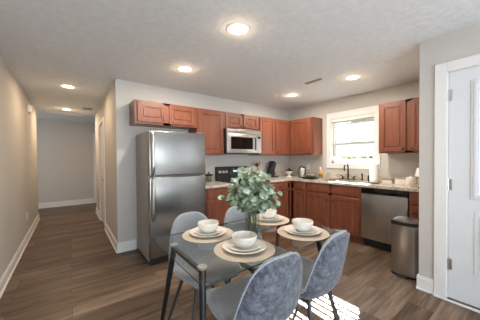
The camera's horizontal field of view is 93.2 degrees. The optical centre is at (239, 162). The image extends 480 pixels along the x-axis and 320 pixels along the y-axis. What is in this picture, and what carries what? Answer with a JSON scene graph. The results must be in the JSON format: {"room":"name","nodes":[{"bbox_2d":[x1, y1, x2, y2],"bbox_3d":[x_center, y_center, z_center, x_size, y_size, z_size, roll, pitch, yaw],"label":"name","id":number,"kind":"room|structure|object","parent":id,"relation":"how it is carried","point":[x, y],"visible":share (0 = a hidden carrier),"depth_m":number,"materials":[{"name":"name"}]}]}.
{"room":"kitchen dining area","nodes":[
{"label":"kitchen dining area","id":0,"kind":"room"},
{"bbox_2d":[0,55,37,278],"bbox_3d":[-3.848,0.092,2.069,2.531,2.440,5.530,-1,1,-37],"label":"wall","id":1,"kind":"structure","parent":0,"point":[18,128],"depth_m":2.96,"materials":[{"name":"paint"}]},
{"bbox_2d":[0,214,39,298],"bbox_3d":[-2.817,1.227,2.854,0.025,0.130,5.530,-1,1,-37],"label":"baseboard","id":2,"kind":"structure","parent":1,"relation":"attached to","point":[5,278],"depth_m":2.83,"materials":[{"name":"white wood"}]},
{"bbox_2d":[27,105,31,113],"bbox_3d":[-3.720,-0.934,4.013,0.042,0.130,0.180,-1,1,-37],"label":"door chime","id":3,"kind":"object","parent":1,"relation":"attached to","point":[29,108],"visible":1,"depth_m":3.95,"materials":[{"name":"white plastic"}]},
{"bbox_2d":[36,119,94,202],"bbox_3d":[-5.442,0.042,6.243,5.000,2.440,0.120,-1,1,-37],"label":"wall","id":4,"kind":"structure","parent":0,"point":[65,154],"depth_m":6.49,"materials":[{"name":"paint"}]},
{"bbox_2d":[38,198,93,208],"bbox_3d":[-5.914,1.198,5.808,3.685,0.150,0.025,-1,1,-37],"label":"baseboard","id":5,"kind":"structure","parent":4,"relation":"attached to","point":[90,200],"depth_m":6.50,"materials":[{"name":"white wood"}]},
{"bbox_2d":[93,133,96,202],"bbox_3d":[-4.057,0.176,7.200,0.980,2.120,0.016,-1,1,-37],"label":"trim","id":6,"kind":"structure","parent":4,"relation":"attached to","point":[94,146],"depth_m":6.91,"materials":[{"name":"white wood"}]},
{"bbox_2d":[95,82,116,239],"bbox_3d":[-2.162,0.035,4.899,1.371,2.440,3.031,-1,1,-37],"label":"wall","id":7,"kind":"structure","parent":0,"point":[106,109],"depth_m":3.82,"materials":[{"name":"paint"}]},
{"bbox_2d":[96,206,99,219],"bbox_3d":[-3.343,1.188,5.339,0.025,0.140,0.925,-1,1,-37],"label":"baseboard","id":8,"kind":"structure","parent":7,"relation":"attached to","point":[97,210],"depth_m":5.26,"materials":[{"name":"white wood"}]},
{"bbox_2d":[98,117,105,222],"bbox_3d":[-2.796,0.207,4.593,0.016,2.115,0.910,-1,1,-37],"label":"trim","id":9,"kind":"structure","parent":7,"relation":"attached to","point":[102,119],"depth_m":4.28,"materials":[{"name":"white wood"}]},
{"bbox_2d":[100,124,104,224],"bbox_3d":[-2.794,0.245,4.595,0.112,2.020,0.754,-1,1,-37],"label":"door","id":10,"kind":"structure","parent":7,"relation":"in","point":[101,126],"depth_m":4.67,"materials":[{"name":"white paint"}]},
{"bbox_2d":[105,223,117,252],"bbox_3d":[-2.119,1.203,3.710,0.025,0.140,1.330,-1,1,-37],"label":"baseboard","id":11,"kind":"structure","parent":7,"relation":"attached to","point":[110,235],"depth_m":3.56,"materials":[{"name":"white wood"}]},
{"bbox_2d":[114,79,287,247],"bbox_3d":[-0.282,0.028,4.341,3.705,2.440,0.120,-1,1,-37],"label":"wall","id":12,"kind":"structure","parent":0,"point":[125,92],"depth_m":3.34,"materials":[{"name":"paint"}]},
{"bbox_2d":[118,239,136,252],"bbox_3d":[-1.615,1.205,3.258,0.236,0.140,0.025,-1,1,-37],"label":"baseboard","id":13,"kind":"structure","parent":12,"relation":"attached to","point":[130,245],"depth_m":3.25,"materials":[{"name":"white wood"}]},
{"bbox_2d":[129,99,196,129],"bbox_3d":[-1.123,-0.689,3.395,0.905,0.315,0.368,-1,1,-37],"label":"upper cabinet","id":14,"kind":"object","parent":12,"relation":"attached to","point":[142,113],"visible":1,"depth_m":3.25,"materials":[{"name":"brown wood"}]},
{"bbox_2d":[188,108,223,154],"bbox_3d":[-0.559,-0.487,3.824,0.500,0.740,0.362,-1,1,-37],"label":"upper cabinet","id":15,"kind":"object","parent":12,"relation":"attached to","point":[210,123],"visible":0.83,"depth_m":3.71,"materials":[{"name":"brown wood"}]},
{"bbox_2d":[205,175,214,181],"bbox_3d":[-0.672,0.293,3.960,0.523,0.100,0.020,-1,1,-37],"label":"backsplash","id":16,"kind":"structure","parent":12,"relation":"attached to","point":[207,178],"depth_m":4.04,"materials":[{"name":"stone"}]},
{"bbox_2d":[224,112,257,130],"bbox_3d":[-0.045,-0.726,4.209,0.786,0.283,0.362,-1,1,-37],"label":"upper cabinet","id":17,"kind":"object","parent":12,"relation":"attached to","point":[231,120],"visible":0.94,"depth_m":4.05,"materials":[{"name":"brown wood"}]},
{"bbox_2d":[224,128,260,154],"bbox_3d":[-0.014,-0.362,4.169,0.772,0.436,0.468,-1,1,-37],"label":"microwave","id":18,"kind":"object","parent":17,"relation":"attached to","point":[236,141],"visible":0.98,"depth_m":3.99,"materials":[{"name":"silver metal"}]},
{"bbox_2d":[250,116,274,155],"bbox_3d":[0.448,-0.507,4.581,0.435,0.740,0.362,-1,1,-37],"label":"upper cabinet","id":19,"kind":"object","parent":12,"relation":"attached to","point":[266,126],"visible":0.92,"depth_m":4.46,"materials":[{"name":"brown wood"}]},
{"bbox_2d":[265,119,289,155],"bbox_3d":[0.805,-0.514,4.849,0.453,0.740,0.362,-1,1,-37],"label":"upper cabinet","id":20,"kind":"object","parent":12,"relation":"attached to","point":[282,127],"visible":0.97,"depth_m":4.72,"materials":[{"name":"brown wood"}]},
{"bbox_2d":[0,0,479,122],"bbox_3d":[-1.016,-1.209,1.865,7.854,0.120,12.460,-1,1,-37],"label":"ceiling","id":21,"kind":"structure","parent":0,"point":[86,45],"depth_m":2.25,"materials":[{"name":"white paint"}]},
{"bbox_2d":[45,112,84,118],"bbox_3d":[-4.406,-1.172,5.748,0.780,0.014,0.620,-1,1,-37],"label":"attic hatch","id":22,"kind":"object","parent":21,"relation":"attached to","point":[49,114],"visible":1,"depth_m":5.72,"materials":[{"name":"white paint"}]},
{"bbox_2d":[60,84,75,88],"bbox_3d":[-2.638,-1.156,3.479,0.204,0.008,0.204,-1,1,-37],"label":"recessed light","id":23,"kind":"object","parent":21,"relation":"in","point":[61,85],"visible":1,"depth_m":3.46,"materials":[{"name":"white plastic"}]},
{"bbox_2d":[177,66,192,71],"bbox_3d":[-0.689,-1.163,2.842,0.204,0.008,0.204,-1,1,-37],"label":"recessed light","id":24,"kind":"object","parent":21,"relation":"in","point":[179,68],"visible":1,"depth_m":2.84,"materials":[{"name":"white plastic"}]},
{"bbox_2d":[226,22,249,35],"bbox_3d":[-0.018,-1.155,1.975,0.204,0.008,0.204,-1,1,-37],"label":"recessed light","id":25,"kind":"object","parent":21,"relation":"in","point":[235,28],"visible":1,"depth_m":1.96,"materials":[{"name":"white plastic"}]},
{"bbox_2d":[286,93,297,96],"bbox_3d":[0.928,-1.194,4.052,0.204,0.008,0.204,-1,1,-37],"label":"recessed light","id":26,"kind":"object","parent":21,"relation":"in","point":[291,94],"visible":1,"depth_m":4.06,"materials":[{"name":"white plastic"}]},
{"bbox_2d":[302,77,324,84],"bbox_3d":[1.071,-1.185,3.322,0.130,0.008,0.320,-1,1,-37],"label":"ceiling vent","id":27,"kind":"object","parent":21,"relation":"in","point":[318,78],"visible":1,"depth_m":3.29,"materials":[{"name":"white plastic"}]},
{"bbox_2d":[344,75,360,79],"bbox_3d":[1.581,-1.187,3.191,0.204,0.008,0.204,-1,1,-37],"label":"recessed light","id":28,"kind":"object","parent":21,"relation":"in","point":[351,77],"visible":1,"depth_m":3.18,"materials":[{"name":"white plastic"}]},
{"bbox_2d":[0,203,479,319],"bbox_3d":[-0.995,1.351,1.904,7.854,0.120,12.460,-1,1,-37],"label":"floor","id":29,"kind":"structure","parent":0,"point":[69,268],"depth_m":2.38,"materials":[{"name":"brown wood"}]},
{"bbox_2d":[136,130,205,265],"bbox_3d":[-0.973,0.429,3.227,0.768,1.683,0.738,-1,1,-37],"label":"refrigerator","id":30,"kind":"object","parent":29,"relation":"on","point":[170,166],"visible":0.88,"depth_m":2.93,"materials":[{"name":"grey metal"}]},
{"bbox_2d":[168,212,240,319],"bbox_3d":[-0.300,0.868,1.825,0.477,0.842,0.562,-1,1,-37],"label":"dining chair","id":31,"kind":"object","parent":29,"relation":"on","point":[201,253],"visible":0.7,"depth_m":1.85,"materials":[{"name":"fabric"}]},
{"bbox_2d":[170,212,239,287],"bbox_3d":[-0.294,0.662,1.812,0.459,0.423,0.536,-1,1,-37],"label":"cushion","id":32,"kind":"object","parent":31,"relation":"on","point":[201,253],"depth_m":1.88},
{"bbox_2d":[206,186,233,242],"bbox_3d":[-0.475,0.822,3.711,0.523,0.873,0.660,-1,1,-37],"label":"base cabinet","id":33,"kind":"object","parent":29,"relation":"on","point":[216,209],"visible":0.3,"depth_m":3.43,"materials":[{"name":"brown wood"}]},
{"bbox_2d":[205,175,234,188],"bbox_3d":[-0.485,0.314,3.711,0.523,0.138,0.644,-1,1,-37],"label":"countertop","id":34,"kind":"structure","parent":33,"relation":"on","point":[213,184],"depth_m":3.65,"materials":[{"name":"stone"}]},
{"bbox_2d":[215,166,269,231],"bbox_3d":[0.067,0.656,4.077,0.779,1.145,0.670,-1,1,-37],"label":"range","id":35,"kind":"object","parent":29,"relation":"on","point":[222,174],"visible":0.23,"depth_m":4.10,"materials":[{"name":"black metal"}]},
{"bbox_2d":[219,179,269,183],"bbox_3d":[0.069,0.336,4.067,0.779,0.017,0.544,-1,1,-37],"label":"cooktop","id":36,"kind":"object","parent":35,"relation":"in","point":[220,180],"depth_m":4.05,"materials":[{"name":"grey glass"}]},
{"bbox_2d":[152,215,339,319],"bbox_3d":[0.088,0.911,1.679,1.206,0.752,0.755,-1,1,-37],"label":"dining table","id":37,"kind":"object","parent":29,"relation":"on","point":[201,269],"visible":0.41,"depth_m":1.45,"materials":[{"name":"black metal"}]},
{"bbox_2d":[182,227,233,242],"bbox_3d":[-0.237,0.535,1.697,0.380,0.004,0.380,-1,1,-37],"label":"placemat","id":38,"kind":"object","parent":37,"relation":"on","point":[186,235],"visible":0.63,"depth_m":1.61,"materials":[{"name":"wicker"}]},
{"bbox_2d":[190,226,226,236],"bbox_3d":[-0.237,0.522,1.697,0.272,0.021,0.272,-1,1,-37],"label":"dinner plate","id":39,"kind":"object","parent":38,"relation":"on","point":[224,230],"visible":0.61,"depth_m":1.65,"materials":[{"name":"white ceramic"}]},
{"bbox_2d":[194,227,221,234],"bbox_3d":[-0.237,0.517,1.697,0.206,0.018,0.206,-1,1,-37],"label":"salad plate","id":40,"kind":"object","parent":39,"relation":"on","point":[218,230],"visible":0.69,"depth_m":1.67,"materials":[{"name":"white ceramic"}]},
{"bbox_2d":[198,219,218,232],"bbox_3d":[-0.237,0.484,1.696,0.157,0.072,0.157,-1,1,-37],"label":"bowl","id":41,"kind":"object","parent":40,"relation":"on","point":[208,225],"visible":1,"depth_m":1.65,"materials":[{"name":"white ceramic"}]},
{"bbox_2d":[214,239,274,261],"bbox_3d":[0.028,0.537,1.412,0.380,0.004,0.380,0,1,13],"label":"placemat","id":42,"kind":"object","parent":37,"relation":"on","point":[219,250],"visible":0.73,"depth_m":1.32,"materials":[{"name":"wicker"}]},
{"bbox_2d":[223,239,265,253],"bbox_3d":[0.028,0.524,1.412,0.272,0.021,0.272,0,1,13],"label":"dinner plate","id":43,"kind":"object","parent":42,"relation":"on","point":[225,244],"visible":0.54,"depth_m":1.35,"materials":[{"name":"white ceramic"}]},
{"bbox_2d":[228,240,260,251],"bbox_3d":[0.028,0.519,1.412,0.206,0.018,0.206,0,1,13],"label":"salad plate","id":44,"kind":"object","parent":43,"relation":"on","point":[231,245],"visible":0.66,"depth_m":1.38,"materials":[{"name":"white ceramic"}]},
{"bbox_2d":[232,231,256,248],"bbox_3d":[0.028,0.486,1.411,0.157,0.072,0.157,0,1,13],"label":"bowl","id":45,"kind":"object","parent":44,"relation":"on","point":[242,239],"visible":1,"depth_m":1.37,"materials":[{"name":"white ceramic"}]},
{"bbox_2d":[248,216,288,225],"bbox_3d":[0.259,0.525,2.083,0.380,0.004,0.380,0,1,23],"label":"placemat","id":46,"kind":"object","parent":37,"relation":"on","point":[284,220],"visible":0.59,"depth_m":1.98,"materials":[{"name":"wicker"}]},
{"bbox_2d":[254,214,282,221],"bbox_3d":[0.259,0.512,2.082,0.272,0.021,0.272,0,1,23],"label":"dinner plate","id":47,"kind":"object","parent":46,"relation":"on","point":[280,216],"visible":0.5,"depth_m":2.03,"materials":[{"name":"white ceramic"}]},
{"bbox_2d":[257,214,278,219],"bbox_3d":[0.259,0.507,2.082,0.206,0.018,0.206,0,1,23],"label":"salad plate","id":48,"kind":"object","parent":47,"relation":"on","point":[258,216],"visible":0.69,"depth_m":2.06,"materials":[{"name":"white ceramic"}]},
{"bbox_2d":[260,208,276,218],"bbox_3d":[0.259,0.474,2.082,0.157,0.072,0.157,0,1,23],"label":"bowl","id":49,"kind":"object","parent":48,"relation":"on","point":[270,213],"visible":0.8,"depth_m":2.03,"materials":[{"name":"white ceramic"}]},
{"bbox_2d":[277,225,328,240],"bbox_3d":[0.473,0.529,1.718,0.380,0.004,0.380,-1,1,-27],"label":"placemat","id":50,"kind":"object","parent":37,"relation":"on","point":[324,234],"visible":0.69,"depth_m":1.62,"materials":[{"name":"wicker"}]},
{"bbox_2d":[284,224,321,234],"bbox_3d":[0.473,0.516,1.718,0.272,0.021,0.272,-1,1,-27],"label":"dinner plate","id":51,"kind":"object","parent":50,"relation":"on","point":[286,228],"visible":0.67,"depth_m":1.67,"materials":[{"name":"white ceramic"}]},
{"bbox_2d":[289,225,316,232],"bbox_3d":[0.473,0.511,1.718,0.206,0.018,0.206,-1,1,-27],"label":"salad plate","id":52,"kind":"object","parent":51,"relation":"on","point":[313,229],"visible":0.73,"depth_m":1.70,"materials":[{"name":"white ceramic"}]},
{"bbox_2d":[292,218,312,231],"bbox_3d":[0.473,0.477,1.717,0.157,0.072,0.157,-1,1,-27],"label":"bowl","id":53,"kind":"object","parent":52,"relation":"on","point":[300,224],"visible":1,"depth_m":1.67,"materials":[{"name":"white ceramic"}]},
{"bbox_3d":[0.089,0.440,1.650,0.110,0.190,0.110,-1,1,-37],"label":"glass vase","id":54,"kind":"object","parent":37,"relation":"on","visible":0},
{"bbox_2d":[218,166,281,231],"bbox_3d":[0.111,0.272,1.643,0.427,0.495,0.469,-1,1,-37],"label":"bouquet","id":55,"kind":"object","parent":54,"relation":"in","point":[252,194],"visible":0.98,"depth_m":1.58,"materials":[{"name":"green plant"}]},
{"bbox_2d":[206,251,302,319],"bbox_3d":[0.077,0.872,1.325,0.477,0.842,0.562,-1,1,-34],"label":"dining chair","id":56,"kind":"object","parent":29,"relation":"on","point":[272,292],"visible":0.99,"depth_m":1.11,"materials":[{"name":"fabric"}]},
{"bbox_2d":[224,206,286,282],"bbox_3d":[0.119,0.861,2.078,0.477,0.842,0.562,-1,1,-37],"label":"dining chair","id":57,"kind":"object","parent":29,"relation":"on","point":[232,214],"visible":0.29,"depth_m":2.19,"materials":[{"name":"fabric"}]},
{"bbox_2d":[269,181,290,228],"bbox_3d":[0.603,0.801,4.521,0.590,0.873,0.660,-1,1,-37],"label":"base cabinet","id":58,"kind":"object","parent":29,"relation":"on","point":[284,209],"visible":0.36,"depth_m":4.32,"materials":[{"name":"brown wood"}]},
{"bbox_2d":[289,181,305,222],"bbox_3d":[1.167,0.793,4.758,0.665,0.873,0.956,-1,1,-37],"label":"base cabinet","id":59,"kind":"object","parent":29,"relation":"on","point":[298,188],"visible":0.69,"depth_m":4.33,"materials":[{"name":"brown wood"}]},
{"bbox_2d":[295,230,349,319],"bbox_3d":[0.477,0.864,1.639,0.477,0.842,0.562,-1,1,-43],"label":"dining chair","id":60,"kind":"object","parent":29,"relation":"on","point":[320,276],"visible":0.77,"depth_m":1.41,"materials":[{"name":"fabric"}]},
{"bbox_2d":[300,230,343,291],"bbox_3d":[0.467,0.658,1.646,0.459,0.423,0.536,-1,1,-43],"label":"cushion","id":61,"kind":"object","parent":60,"relation":"on","point":[322,274],"depth_m":1.39,"materials":[{"name":"fabric"}]},
{"bbox_2d":[306,182,362,242],"bbox_3d":[1.754,0.799,3.977,0.665,0.873,0.993,-1,1,-37],"label":"base cabinet","id":62,"kind":"object","parent":29,"relation":"on","point":[338,207],"visible":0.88,"depth_m":3.73,"materials":[{"name":"brown wood"}]},
{"bbox_2d":[252,171,418,191],"bbox_3d":[1.505,0.295,3.831,1.225,0.138,2.843,-1,1,-37],"label":"countertop","id":63,"kind":"structure","parent":62,"relation":"on","point":[282,175],"depth_m":3.95,"materials":[{"name":"stone"}]},
{"bbox_2d":[266,161,277,177],"bbox_3d":[0.669,0.147,4.758,0.258,0.344,0.120,-1,1,-37],"label":"coffee maker","id":64,"kind":"object","parent":63,"relation":"on","point":[272,164],"visible":0.86,"depth_m":4.71,"materials":[{"name":"black plastic"}]},
{"bbox_2d":[285,168,292,176],"bbox_3d":[1.063,0.218,4.917,0.184,0.190,0.184,-1,1,-37],"label":"footed bowl","id":65,"kind":"object","parent":63,"relation":"on","point":[288,171],"visible":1,"depth_m":4.87,"materials":[{"name":"white ceramic"}]},
{"bbox_2d":[298,165,305,177],"bbox_3d":[1.266,0.191,4.655,0.170,0.248,0.207,0,1,17],"label":"electric kettle","id":66,"kind":"object","parent":63,"relation":"on","point":[301,170],"visible":0.94,"depth_m":4.61,"materials":[{"name":"silver metal"}]},
{"bbox_2d":[302,177,317,179],"bbox_3d":[1.335,0.302,4.316,0.170,0.035,0.230,-1,1,-37],"label":"serving tray","id":67,"kind":"object","parent":63,"relation":"on","point":[311,178],"visible":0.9,"depth_m":4.26,"materials":[{"name":"black plastic"}]},
{"bbox_2d":[318,167,322,178],"bbox_3d":[1.566,0.208,4.413,0.086,0.216,0.086,-1,1,-37],"label":"soap bottle","id":68,"kind":"object","parent":63,"relation":"on","point":[320,174],"visible":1,"depth_m":4.38,"materials":[{"name":"orange plastic"}]},
{"bbox_2d":[315,178,368,183],"bbox_3d":[1.764,0.409,3.932,0.440,0.186,0.800,-1,1,-37],"label":"sink","id":69,"kind":"object","parent":63,"relation":"in","point":[325,179],"visible":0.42,"depth_m":3.97,"materials":[{"name":"silver metal"}]},
{"bbox_2d":[340,163,355,179],"bbox_3d":[1.913,0.171,4.080,0.171,0.297,0.304,-1,1,-37],"label":"faucet","id":70,"kind":"object","parent":63,"relation":"on","point":[346,163],"visible":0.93,"depth_m":4.10,"materials":[{"name":"brown metal"}]},
{"bbox_2d":[382,178,393,183],"bbox_3d":[2.229,0.283,3.417,0.106,0.085,0.136,-1,1,-37],"label":"butter dish","id":71,"kind":"object","parent":63,"relation":"on","point":[384,180],"visible":0.99,"depth_m":3.38,"materials":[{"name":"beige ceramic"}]},
{"bbox_2d":[395,177,405,184],"bbox_3d":[2.330,0.277,3.274,0.116,0.101,0.136,-1,1,-37],"label":"storage box","id":72,"kind":"object","parent":63,"relation":"on","point":[398,181],"visible":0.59,"depth_m":3.25,"materials":[{"name":"white ceramic"}]},
{"bbox_2d":[405,176,416,186],"bbox_3d":[2.318,0.257,3.081,0.124,0.146,0.124,-1,1,-37],"label":"canister","id":73,"kind":"object","parent":63,"relation":"on","point":[410,181],"visible":1,"depth_m":3.04,"materials":[{"name":"beige ceramic"}]},
{"bbox_2d":[415,168,418,187],"bbox_3d":[2.324,0.205,2.906,0.140,0.255,0.140,-1,1,-37],"label":"lamp","id":74,"kind":"object","parent":63,"relation":"on","point":[417,170],"visible":0.16,"depth_m":2.90,"materials":[{"name":"white plastic"}]},
{"bbox_3d":[2.083,0.164,3.525,0.156,0.324,0.156,-1,1,-37],"label":"paper towel holder","id":75,"kind":"object","parent":63,"relation":"on","visible":0},
{"bbox_2d":[369,164,378,182],"bbox_3d":[2.083,0.171,3.525,0.128,0.280,0.128,-1,1,-37],"label":"paper towel roll","id":76,"kind":"object","parent":75,"relation":"on","point":[373,168],"visible":0.95,"depth_m":3.47,"materials":[{"name":"white paper"}]},
{"bbox_2d":[361,187,408,251],"bbox_3d":[2.229,0.806,3.339,0.618,0.871,0.588,-1,1,-37],"label":"dishwasher","id":77,"kind":"object","parent":29,"relation":"on","point":[378,206],"visible":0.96,"depth_m":3.19,"materials":[{"name":"silver metal"}]},
{"bbox_2d":[391,216,418,280],"bbox_3d":[1.869,0.951,2.554,0.313,0.612,0.263,-1,1,-37],"label":"trash can","id":78,"kind":"object","parent":29,"relation":"on","point":[404,230],"visible":0.9,"depth_m":2.46,"materials":[{"name":"silver metal"}]},
{"bbox_2d":[409,191,418,218],"bbox_3d":[2.497,0.808,2.989,0.665,0.873,0.283,-1,1,-37],"label":"base cabinet","id":79,"kind":"object","parent":29,"relation":"on","point":[413,196],"visible":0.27,"depth_m":2.87,"materials":[{"name":"brown wood"}]},
{"bbox_2d":[288,80,418,176],"bbox_3d":[2.069,0.010,4.176,0.144,2.440,2.969,-1,1,-37],"label":"wall","id":80,"kind":"structure","parent":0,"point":[391,164],"depth_m":4.04,"materials":[{"name":"paint"}]},
{"bbox_2d":[281,117,321,155],"bbox_3d":[1.258,-0.518,4.856,0.362,0.740,0.897,-1,1,-37],"label":"upper cabinet","id":81,"kind":"object","parent":80,"relation":"attached to","point":[305,133],"visible":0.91,"depth_m":4.56,"materials":[{"name":"brown wood"}]},
{"bbox_2d":[252,171,418,183],"bbox_3d":[1.505,0.276,3.830,1.225,0.100,2.843,-1,1,-37],"label":"backsplash","id":82,"kind":"structure","parent":80,"relation":"attached to","point":[281,173],"depth_m":4.33,"materials":[{"name":"stone"}]},
{"bbox_2d":[332,113,373,159],"bbox_3d":[2.054,-0.435,4.155,0.063,0.796,0.788,-1,1,-37],"label":"window blind","id":83,"kind":"object","parent":80,"relation":"attached to","point":[338,149],"visible":0.8,"depth_m":4.13,"materials":[{"name":"white plastic"}]},
{"bbox_2d":[333,116,373,163],"bbox_3d":[2.104,-0.405,4.193,0.045,0.860,0.800,-1,1,-37],"label":"window","id":84,"kind":"structure","parent":80,"relation":"attached to","point":[334,161],"depth_m":4.19,"materials":[{"name":"white plastic"}]},
{"bbox_2d":[379,97,418,153],"bbox_3d":[2.463,-0.509,3.253,0.362,0.750,0.763,-1,1,-37],"label":"upper cabinet","id":85,"kind":"object","parent":80,"relation":"attached to","point":[398,120],"visible":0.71,"depth_m":3.25,"materials":[{"name":"brown wood"}]},
{"bbox_2d":[419,22,479,279],"bbox_3d":[3.733,0.048,0.761,1.348,2.440,4.730,-1,1,-37],"label":"wall","id":86,"kind":"structure","parent":0,"point":[463,42],"depth_m":2.18,"materials":[{"name":"paint"}]},
{"bbox_2d":[416,274,433,294],"bbox_3d":[1.804,1.192,2.215,0.025,0.140,0.132,-1,1,-37],"label":"baseboard","id":87,"kind":"structure","parent":86,"relation":"attached to","point":[425,284],"depth_m":2.21,"materials":[{"name":"white wood"}]},
{"bbox_2d":[433,294,479,312],"bbox_3d":[2.156,1.257,1.704,0.018,0.020,1.106,-1,1,-37],"label":"trim","id":88,"kind":"structure","parent":86,"relation":"attached to","point":[434,295],"depth_m":2.01,"materials":[{"name":"white wood"}]},
{"bbox_2d":[434,54,479,297],"bbox_3d":[2.216,0.180,1.740,0.126,2.172,1.106,-1,1,-37],"label":"trim","id":89,"kind":"structure","parent":86,"relation":"attached to","point":[441,103],"depth_m":2.10,"materials":[{"name":"white wood"}]},
{"bbox_2d":[447,66,479,307],"bbox_3d":[2.164,0.219,1.704,0.132,2.057,0.923,-1,1,-37],"label":"door","id":90,"kind":"structure","parent":86,"relation":"in","point":[463,183],"depth_m":1.99,"materials":[{"name":"white paint"}]},
{"bbox_2d":[447,297,479,310],"bbox_3d":[2.217,1.257,1.746,0.130,0.018,0.919,-1,1,-37],"label":"trim","id":91,"kind":"structure","parent":86,"relation":"attached to","point":[449,298],"depth_m":2.00,"materials":[{"name":"silver metal"}]},
{"label":"outside","id":92,"kind":"structure","parent":0,"visible":0},
{"bbox_3d":[22.689,1.216,23.323,55.746,0.100,70.000,-1,1,-37],"label":"ground","id":93,"kind":"structure","parent":92,"visible":0},
{"bbox_2d":[336,154,367,158],"bbox_3d":[4.318,0.490,8.755,1.672,2.112,1.658,-1,1,-37],"label":"shrub","id":94,"kind":"object","parent":93,"relation":"on","point":[356,157],"visible":0.04,"depth_m":8.40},
{"bbox_2d":[341,119,373,158],"bbox_3d":[6.096,-0.765,10.717,2.390,4.530,2.378,-1,1,-33],"label":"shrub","id":95,"kind":"object","parent":93,"relation":"on","point":[370,157],"visible":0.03,"depth_m":10.34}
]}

